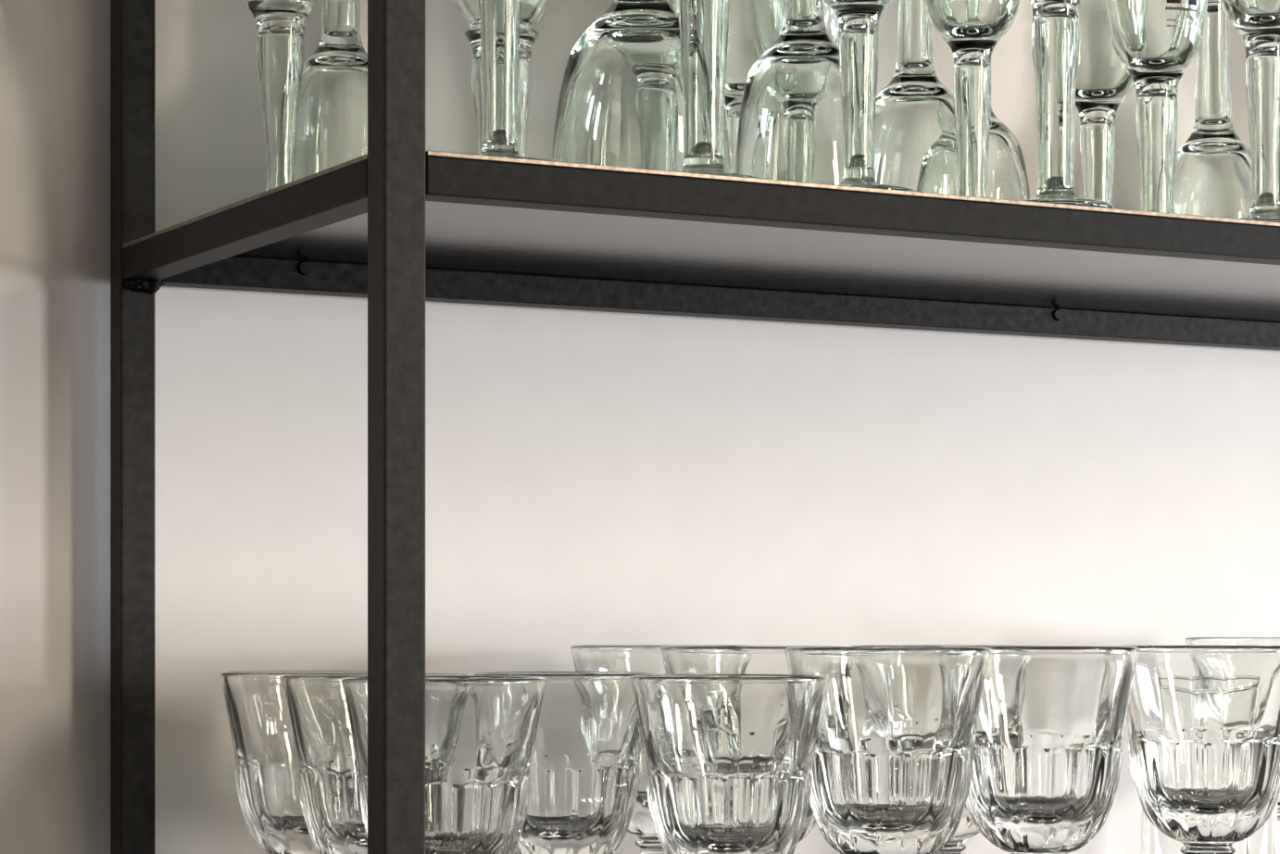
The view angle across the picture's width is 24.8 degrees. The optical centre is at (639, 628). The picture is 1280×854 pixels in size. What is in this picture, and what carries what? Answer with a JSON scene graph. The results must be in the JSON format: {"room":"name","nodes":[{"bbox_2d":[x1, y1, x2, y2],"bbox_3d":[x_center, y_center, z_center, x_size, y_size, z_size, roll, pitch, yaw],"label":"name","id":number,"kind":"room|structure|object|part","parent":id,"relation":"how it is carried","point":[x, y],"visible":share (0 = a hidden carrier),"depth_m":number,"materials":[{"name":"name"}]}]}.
{"room":"kitchen","nodes":[
{"label":"kitchen","id":0,"kind":"room"},
{"bbox_2d":[0,0,1279,853],"bbox_3d":[0.599,-0.370,2.182,4.700,2.680,0.100,0,0,-28],"label":"wall","id":1,"kind":"structure","parent":0,"point":[592,477],"depth_m":1.76,"materials":[{"name":"paint"}]},
{"bbox_3d":[1.448,1.000,0.592,4.900,0.060,3.705,0,0,-28],"label":"floor","id":2,"kind":"structure","parent":0,"visible":0},
{"bbox_2d":[110,0,1279,853],"bbox_3d":[0.810,0.060,2.000,2.300,1.820,0.390,0,0,-28],"label":"shelving unit","id":3,"kind":"object","parent":2,"relation":"on","point":[399,226],"visible":1,"depth_m":1.59,"materials":[{"name":"metal"}]},
{"bbox_3d":[-0.283,0.060,1.626,0.020,1.820,0.020,0,0,-28],"label":"post","id":4,"kind":"part","parent":3,"relation":"part of","materials":[{"name":"metal"}]},
{"bbox_3d":[-0.196,-0.202,1.463,0.020,0.017,0.349,0,0,-28],"label":"rail","id":5,"kind":"part","parent":3,"relation":"part of","materials":[{"name":"metal"}]},
{"bbox_2d":[245,0,316,190],"bbox_3d":[-0.190,-0.322,1.538,0.063,0.218,0.062,0,0,26],"label":"drinking glass","id":6,"kind":"object","parent":3,"relation":"on","point":[281,24],"visible":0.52,"depth_m":1.53,"materials":[{"name":"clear glass"}]},
{"bbox_3d":[-0.190,-0.273,1.538,0.026,0.094,0.026,0,0,-28],"label":"stem","id":7,"kind":"part","parent":6,"relation":"part of","materials":[{"name":"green glass"}]},
{"bbox_2d":[245,0,316,22],"bbox_3d":[-0.190,-0.375,1.538,0.062,0.111,0.063,0,0,-28],"label":"bowl","id":8,"kind":"object","parent":6,"relation":"on","point":[262,10],"depth_m":1.53,"materials":[{"name":"clear glass"}]},
{"bbox_2d":[219,670,367,853],"bbox_3d":[-0.177,0.099,1.569,0.097,0.152,0.097,0,0,18],"label":"drinking glass","id":9,"kind":"object","parent":3,"relation":"on","point":[266,766],"visible":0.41,"depth_m":1.54,"materials":[{"name":"clear glass"}]},
{"bbox_2d":[294,0,367,180],"bbox_3d":[-0.166,-0.317,1.615,0.073,0.208,0.072,0,0,-28],"label":"drinking glass","id":10,"kind":"object","parent":3,"relation":"on","point":[332,119],"visible":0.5,"depth_m":1.59,"materials":[{"name":"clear glass"}]},
{"bbox_3d":[-0.166,-0.366,1.615,0.022,0.081,0.022,0,0,-28],"label":"stem","id":11,"kind":"part","parent":10,"relation":"part of","materials":[{"name":"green glass"}]},
{"bbox_2d":[282,673,474,853],"bbox_3d":[-0.133,0.099,1.478,0.097,0.152,0.097,0,0,-17],"label":"drinking glass","id":12,"kind":"object","parent":3,"relation":"on","point":[328,771],"visible":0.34,"depth_m":1.45,"materials":[{"name":"clear glass"}]},
{"bbox_3d":[-0.109,0.060,1.300,0.020,1.820,0.020,0,0,-28],"label":"post","id":13,"kind":"part","parent":3,"relation":"part of","materials":[{"name":"metal"}]},
{"bbox_2d":[341,676,547,853],"bbox_3d":[-0.093,0.099,1.387,0.097,0.152,0.097,0,0,-6],"label":"drinking glass","id":14,"kind":"object","parent":3,"relation":"on","point":[481,732],"visible":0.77,"depth_m":1.35,"materials":[{"name":"clear glass"}]},
{"bbox_2d":[455,0,548,156],"bbox_3d":[-0.076,-0.322,1.603,0.062,0.218,0.062,0,0,-28],"label":"drinking glass","id":15,"kind":"object","parent":3,"relation":"on","point":[532,11],"visible":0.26,"depth_m":1.59,"materials":[{"name":"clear glass"}]},
{"bbox_3d":[-0.076,-0.273,1.603,0.034,0.094,0.034,0,0,-18],"label":"stem","id":16,"kind":"part","parent":15,"relation":"part of","materials":[{"name":"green glass"}]},
{"bbox_2d":[455,0,548,47],"bbox_3d":[-0.076,-0.375,1.603,0.062,0.111,0.062,0,0,-18],"label":"bowl","id":17,"kind":"object","parent":15,"relation":"on","point":[532,11],"depth_m":1.59,"materials":[{"name":"clear glass"}]},
{"bbox_2d":[478,0,549,161],"bbox_3d":[-0.066,-0.325,1.370,0.063,0.224,0.062,0,0,-28],"label":"drinking glass","id":18,"kind":"object","parent":3,"relation":"on","point":[499,19],"visible":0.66,"depth_m":1.36,"materials":[{"name":"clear glass"}]},
{"bbox_3d":[-0.066,-0.276,1.370,0.022,0.098,0.022,0,0,22],"label":"stem","id":19,"kind":"part","parent":18,"relation":"part of","materials":[{"name":"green glass"}]},
{"bbox_2d":[470,671,653,853],"bbox_3d":[-0.041,0.099,1.531,0.097,0.152,0.097,0,0,-2],"label":"drinking glass","id":20,"kind":"object","parent":3,"relation":"on","point":[584,773],"visible":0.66,"depth_m":1.50,"materials":[{"name":"clear glass"}]},
{"bbox_2d":[552,0,730,172],"bbox_3d":[0.001,-0.317,1.517,0.094,0.208,0.094,0,0,26],"label":"drinking glass","id":21,"kind":"object","parent":3,"relation":"on","point":[621,102],"visible":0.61,"depth_m":1.48,"materials":[{"name":"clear glass"}]},
{"bbox_2d":[570,644,740,853],"bbox_3d":[0.012,0.093,1.695,0.106,0.166,0.106,0,0,-14],"label":"drinking glass","id":22,"kind":"object","parent":3,"relation":"on","point":[585,658],"visible":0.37,"depth_m":1.66,"materials":[{"name":"clear glass"}]},
{"bbox_3d":[0.012,0.141,1.695,0.031,0.041,0.031,0,0,-40],"label":"stem","id":23,"kind":"part","parent":22,"relation":"part of","materials":[{"name":"clear glass"}]},
{"bbox_2d":[668,0,677,12],"bbox_3d":[0.011,-0.322,1.633,0.062,0.218,0.063,0,0,-28],"label":"drinking glass","id":24,"kind":"object","parent":3,"relation":"on","point":[674,3],"visible":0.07,"depth_m":1.61,"materials":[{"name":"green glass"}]},
{"bbox_2d":[677,0,759,178],"bbox_3d":[0.031,-0.323,1.417,0.062,0.220,0.063,0,0,-28],"label":"drinking glass","id":25,"kind":"object","parent":3,"relation":"on","point":[703,24],"visible":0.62,"depth_m":1.41,"materials":[{"name":"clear glass"}]},
{"bbox_3d":[0.031,-0.275,1.417,0.026,0.092,0.026,0,0,32],"label":"stem","id":26,"kind":"part","parent":25,"relation":"part of","materials":[{"name":"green glass"}]},
{"bbox_3d":[0.723,-0.202,2.163,2.259,0.017,0.020,0,0,-28],"label":"rail","id":27,"kind":"part","parent":3,"relation":"part of","materials":[{"name":"metal"}]},
{"bbox_2d":[630,674,827,853],"bbox_3d":[0.044,0.099,1.445,0.097,0.152,0.097,0,0,45],"label":"drinking glass","id":28,"kind":"object","parent":3,"relation":"on","point":[729,758],"visible":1,"depth_m":1.41,"materials":[{"name":"clear glass"}]},
{"bbox_2d":[724,0,755,173],"bbox_3d":[0.063,-0.321,1.777,0.062,0.216,0.063,0,0,-28],"label":"drinking glass","id":29,"kind":"object","parent":3,"relation":"on","point":[741,57],"visible":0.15,"depth_m":1.75,"materials":[{"name":"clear glass"}]},
{"bbox_3d":[0.063,-0.274,1.777,0.022,0.088,0.022,0,0,21],"label":"stem","id":30,"kind":"part","parent":29,"relation":"part of","materials":[{"name":"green glass"}]},
{"bbox_2d":[724,0,755,107],"bbox_3d":[0.063,-0.373,1.777,0.063,0.111,0.062,0,0,21],"label":"bowl","id":31,"kind":"object","parent":29,"relation":"on","point":[741,57],"depth_m":1.75,"materials":[{"name":"clear glass"}]},
{"bbox_2d":[660,645,832,841],"bbox_3d":[0.064,0.093,1.596,0.106,0.166,0.106,0,0,-1],"label":"drinking glass","id":32,"kind":"object","parent":3,"relation":"on","point":[682,659],"visible":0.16,"depth_m":1.55,"materials":[{"name":"clear glass"}]},
{"bbox_3d":[0.810,-0.211,2.000,2.258,0.002,0.388,0,0,-28],"label":"shelf panel","id":33,"kind":"part","parent":3,"relation":"part of","materials":[{"name":"metal"}]},
{"bbox_2d":[734,0,843,185],"bbox_3d":[0.089,-0.319,1.587,0.079,0.212,0.079,0,0,-28],"label":"drinking glass","id":34,"kind":"object","parent":3,"relation":"on","point":[790,126],"visible":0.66,"depth_m":1.56,"materials":[{"name":"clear glass"}]},
{"bbox_3d":[0.089,-0.368,1.587,0.022,0.086,0.022,0,0,-41],"label":"stem","id":35,"kind":"part","parent":34,"relation":"part of","materials":[{"name":"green glass"}]},
{"bbox_2d":[748,0,839,60],"bbox_3d":[0.092,-0.315,1.687,0.063,0.205,0.062,0,0,-28],"label":"drinking glass","id":36,"kind":"object","parent":3,"relation":"on","point":[766,17],"visible":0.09,"depth_m":1.67,"materials":[{"name":"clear glass"}]},
{"bbox_3d":[0.897,-0.202,1.837,2.259,0.017,0.020,0,0,-28],"label":"rail","id":37,"kind":"part","parent":3,"relation":"part of","materials":[{"name":"metal"}]},
{"bbox_2d":[823,0,916,191],"bbox_3d":[0.109,-0.314,1.456,0.062,0.202,0.063,0,0,-28],"label":"drinking glass","id":38,"kind":"object","parent":3,"relation":"on","point":[858,19],"visible":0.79,"depth_m":1.45,"materials":[{"name":"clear glass"}]},
{"bbox_2d":[823,0,892,19],"bbox_3d":[0.109,-0.359,1.456,0.062,0.111,0.062,0,0,-9],"label":"bowl","id":39,"kind":"object","parent":38,"relation":"on","point":[844,9],"depth_m":1.45,"materials":[{"name":"clear glass"}]},
{"bbox_3d":[0.109,-0.267,1.456,0.020,0.074,0.020,0,0,-9],"label":"stem","id":40,"kind":"part","parent":38,"relation":"part of","materials":[{"name":"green glass"}]},
{"bbox_2d":[784,646,990,853],"bbox_3d":[0.127,0.093,1.500,0.106,0.166,0.106,0,0,8],"label":"drinking glass","id":41,"kind":"object","parent":3,"relation":"on","point":[892,766],"visible":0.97,"depth_m":1.46,"materials":[{"name":"clear glass"}]},
{"bbox_2d":[874,0,957,195],"bbox_3d":[0.161,-0.317,1.705,0.077,0.208,0.077,0,0,-28],"label":"drinking glass","id":42,"kind":"object","parent":3,"relation":"on","point":[915,146],"visible":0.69,"depth_m":1.68,"materials":[{"name":"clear glass"}]},
{"bbox_3d":[0.161,-0.366,1.705,0.022,0.080,0.022,0,0,-3],"label":"stem","id":43,"kind":"part","parent":42,"relation":"part of","materials":[{"name":"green glass"}]},
{"bbox_2d":[874,61,957,195],"bbox_3d":[0.161,-0.271,1.705,0.077,0.117,0.077,0,0,-3],"label":"bowl","id":44,"kind":"object","parent":42,"relation":"attached to","point":[915,146],"depth_m":1.68,"materials":[{"name":"clear glass"}]},
{"bbox_2d":[848,644,1030,853],"bbox_3d":[0.172,0.093,1.671,0.106,0.166,0.106,0,0,32],"label":"drinking glass","id":45,"kind":"object","parent":3,"relation":"on","point":[966,828],"visible":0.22,"depth_m":1.66,"materials":[{"name":"clear glass"}]},
{"bbox_3d":[0.172,0.141,1.671,0.031,0.041,0.031,0,0,-28],"label":"stem","id":46,"kind":"part","parent":45,"relation":"part of","materials":[{"name":"clear glass"}]},
{"bbox_2d":[924,0,1020,197],"bbox_3d":[0.181,-0.318,1.588,0.062,0.211,0.063,0,0,-28],"label":"drinking glass","id":47,"kind":"object","parent":3,"relation":"on","point":[972,30],"visible":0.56,"depth_m":1.58,"materials":[{"name":"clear glass"}]},
{"bbox_3d":[0.181,-0.269,1.588,0.021,0.086,0.021,0,0,-39],"label":"stem","id":48,"kind":"part","parent":47,"relation":"part of","materials":[{"name":"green glass"}]},
{"bbox_2d":[924,0,1020,54],"bbox_3d":[0.181,-0.368,1.588,0.062,0.111,0.063,0,0,-39],"label":"bowl","id":49,"kind":"object","parent":47,"relation":"on","point":[969,27],"depth_m":1.57,"materials":[{"name":"clear glass"}]},
{"bbox_2d":[987,106,1029,200],"bbox_3d":[0.208,-0.317,1.822,0.077,0.208,0.077,0,0,-28],"label":"drinking glass","id":50,"kind":"object","parent":3,"relation":"on","point":[1007,175],"visible":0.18,"depth_m":1.79,"materials":[{"name":"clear glass"}]},
{"bbox_2d":[941,646,1139,853],"bbox_3d":[0.214,0.093,1.565,0.106,0.166,0.106,0,0,-41],"label":"drinking glass","id":51,"kind":"object","parent":3,"relation":"on","point":[1047,744],"visible":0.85,"depth_m":1.53,"materials":[{"name":"clear glass"}]},
{"bbox_2d":[1021,0,1115,208],"bbox_3d":[0.214,-0.323,1.502,0.062,0.220,0.062,0,0,-28],"label":"drinking glass","id":52,"kind":"object","parent":3,"relation":"on","point":[1056,24],"visible":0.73,"depth_m":1.49,"materials":[{"name":"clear glass"}]},
{"bbox_2d":[1029,0,1080,3],"bbox_3d":[0.214,-0.377,1.502,0.062,0.111,0.062,0,0,41],"label":"bowl","id":53,"kind":"object","parent":52,"relation":"on","point":[1032,1],"depth_m":1.49,"materials":[{"name":"clear glass"}]},
{"bbox_3d":[0.214,-0.274,1.502,0.025,0.096,0.025,0,0,41],"label":"stem","id":54,"kind":"part","parent":52,"relation":"part of","materials":[{"name":"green glass"}]},
{"bbox_2d":[1075,0,1134,203],"bbox_3d":[0.277,-0.318,1.766,0.062,0.210,0.062,0,0,-28],"label":"drinking glass","id":55,"kind":"object","parent":3,"relation":"on","point":[1103,82],"visible":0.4,"depth_m":1.75,"materials":[{"name":"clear glass"}]},
{"bbox_3d":[0.277,-0.269,1.766,0.022,0.084,0.022,0,0,-19],"label":"stem","id":56,"kind":"part","parent":55,"relation":"part of","materials":[{"name":"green glass"}]},
{"bbox_2d":[1075,0,1134,113],"bbox_3d":[0.277,-0.367,1.766,0.062,0.111,0.062,0,0,-19],"label":"bowl","id":57,"kind":"object","parent":55,"relation":"on","point":[1103,82],"depth_m":1.74,"materials":[{"name":"clear glass"}]},
{"bbox_2d":[1105,0,1207,213],"bbox_3d":[0.295,-0.317,1.662,0.062,0.208,0.062,0,0,-31],"label":"drinking glass","id":58,"kind":"object","parent":3,"relation":"on","point":[1156,42],"visible":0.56,"depth_m":1.65,"materials":[{"name":"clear glass"}]},
{"bbox_3d":[0.295,-0.268,1.662,0.024,0.084,0.024,0,0,11],"label":"stem","id":59,"kind":"part","parent":58,"relation":"part of","materials":[{"name":"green glass"}]},
{"bbox_2d":[1105,0,1207,85],"bbox_3d":[0.295,-0.365,1.662,0.062,0.111,0.063,0,0,11],"label":"bowl","id":60,"kind":"object","parent":58,"relation":"on","point":[1156,42],"depth_m":1.64,"materials":[{"name":"clear glass"}]},
{"bbox_2d":[1115,645,1279,853],"bbox_3d":[0.320,0.093,1.644,0.106,0.166,0.106,0,0,-5],"label":"drinking glass","id":61,"kind":"object","parent":3,"relation":"on","point":[1203,721],"visible":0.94,"depth_m":1.61,"materials":[{"name":"clear glass"}]},
{"bbox_3d":[0.320,0.141,1.644,0.031,0.041,0.031,0,0,-35],"label":"stem","id":62,"kind":"part","parent":61,"relation":"part of","materials":[{"name":"clear glass"}]},
{"bbox_2d":[1140,802,1277,853],"bbox_3d":[0.352,0.111,1.804,0.084,0.130,0.084,0,0,-1],"label":"tumbler","id":63,"kind":"object","parent":3,"relation":"on","point":[1264,841],"visible":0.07,"depth_m":1.78,"materials":[{"name":"clear glass"}]},
{"bbox_2d":[1173,0,1250,218],"bbox_3d":[0.373,-0.317,1.897,0.077,0.208,0.077,0,0,-28],"label":"drinking glass","id":64,"kind":"object","parent":3,"relation":"on","point":[1211,176],"visible":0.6,"depth_m":1.88,"materials":[{"name":"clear glass"}]},
{"bbox_2d":[1173,118,1250,218],"bbox_3d":[0.373,-0.271,1.897,0.076,0.117,0.078,0,0,36],"label":"bowl","id":65,"kind":"object","parent":64,"relation":"attached to","point":[1211,176],"depth_m":1.87,"materials":[{"name":"clear glass"}]},
{"bbox_3d":[0.373,-0.366,1.897,0.024,0.082,0.025,0,0,36],"label":"stem","id":66,"kind":"part","parent":64,"relation":"part of","materials":[{"name":"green glass"}]},
{"bbox_2d":[1184,637,1279,853],"bbox_3d":[0.410,0.091,1.905,0.106,0.170,0.106,0,0,-24],"label":"drinking glass","id":67,"kind":"object","parent":3,"relation":"on","point":[1189,641],"visible":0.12,"depth_m":1.87,"materials":[{"name":"clear glass"}]},
{"bbox_3d":[0.410,0.138,1.905,0.031,0.044,0.031,0,0,-34],"label":"stem","id":68,"kind":"part","parent":67,"relation":"part of","materials":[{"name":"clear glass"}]},
{"bbox_2d":[1219,0,1279,222],"bbox_3d":[0.337,-0.319,1.567,0.062,0.213,0.062,0,0,-9],"label":"drinking glass","id":69,"kind":"object","parent":3,"relation":"on","point":[1258,21],"visible":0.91,"depth_m":1.56,"materials":[{"name":"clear glass"}]},
{"bbox_2d":[1219,0,1279,43],"bbox_3d":[0.337,-0.370,1.567,0.063,0.111,0.062,0,0,1],"label":"bowl","id":70,"kind":"object","parent":69,"relation":"on","point":[1258,21],"depth_m":1.55,"materials":[{"name":"clear glass"}]},
{"bbox_3d":[0.337,-0.271,1.567,0.023,0.088,0.023,0,0,1],"label":"stem","id":71,"kind":"part","parent":69,"relation":"part of","materials":[{"name":"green glass"}]}
]}

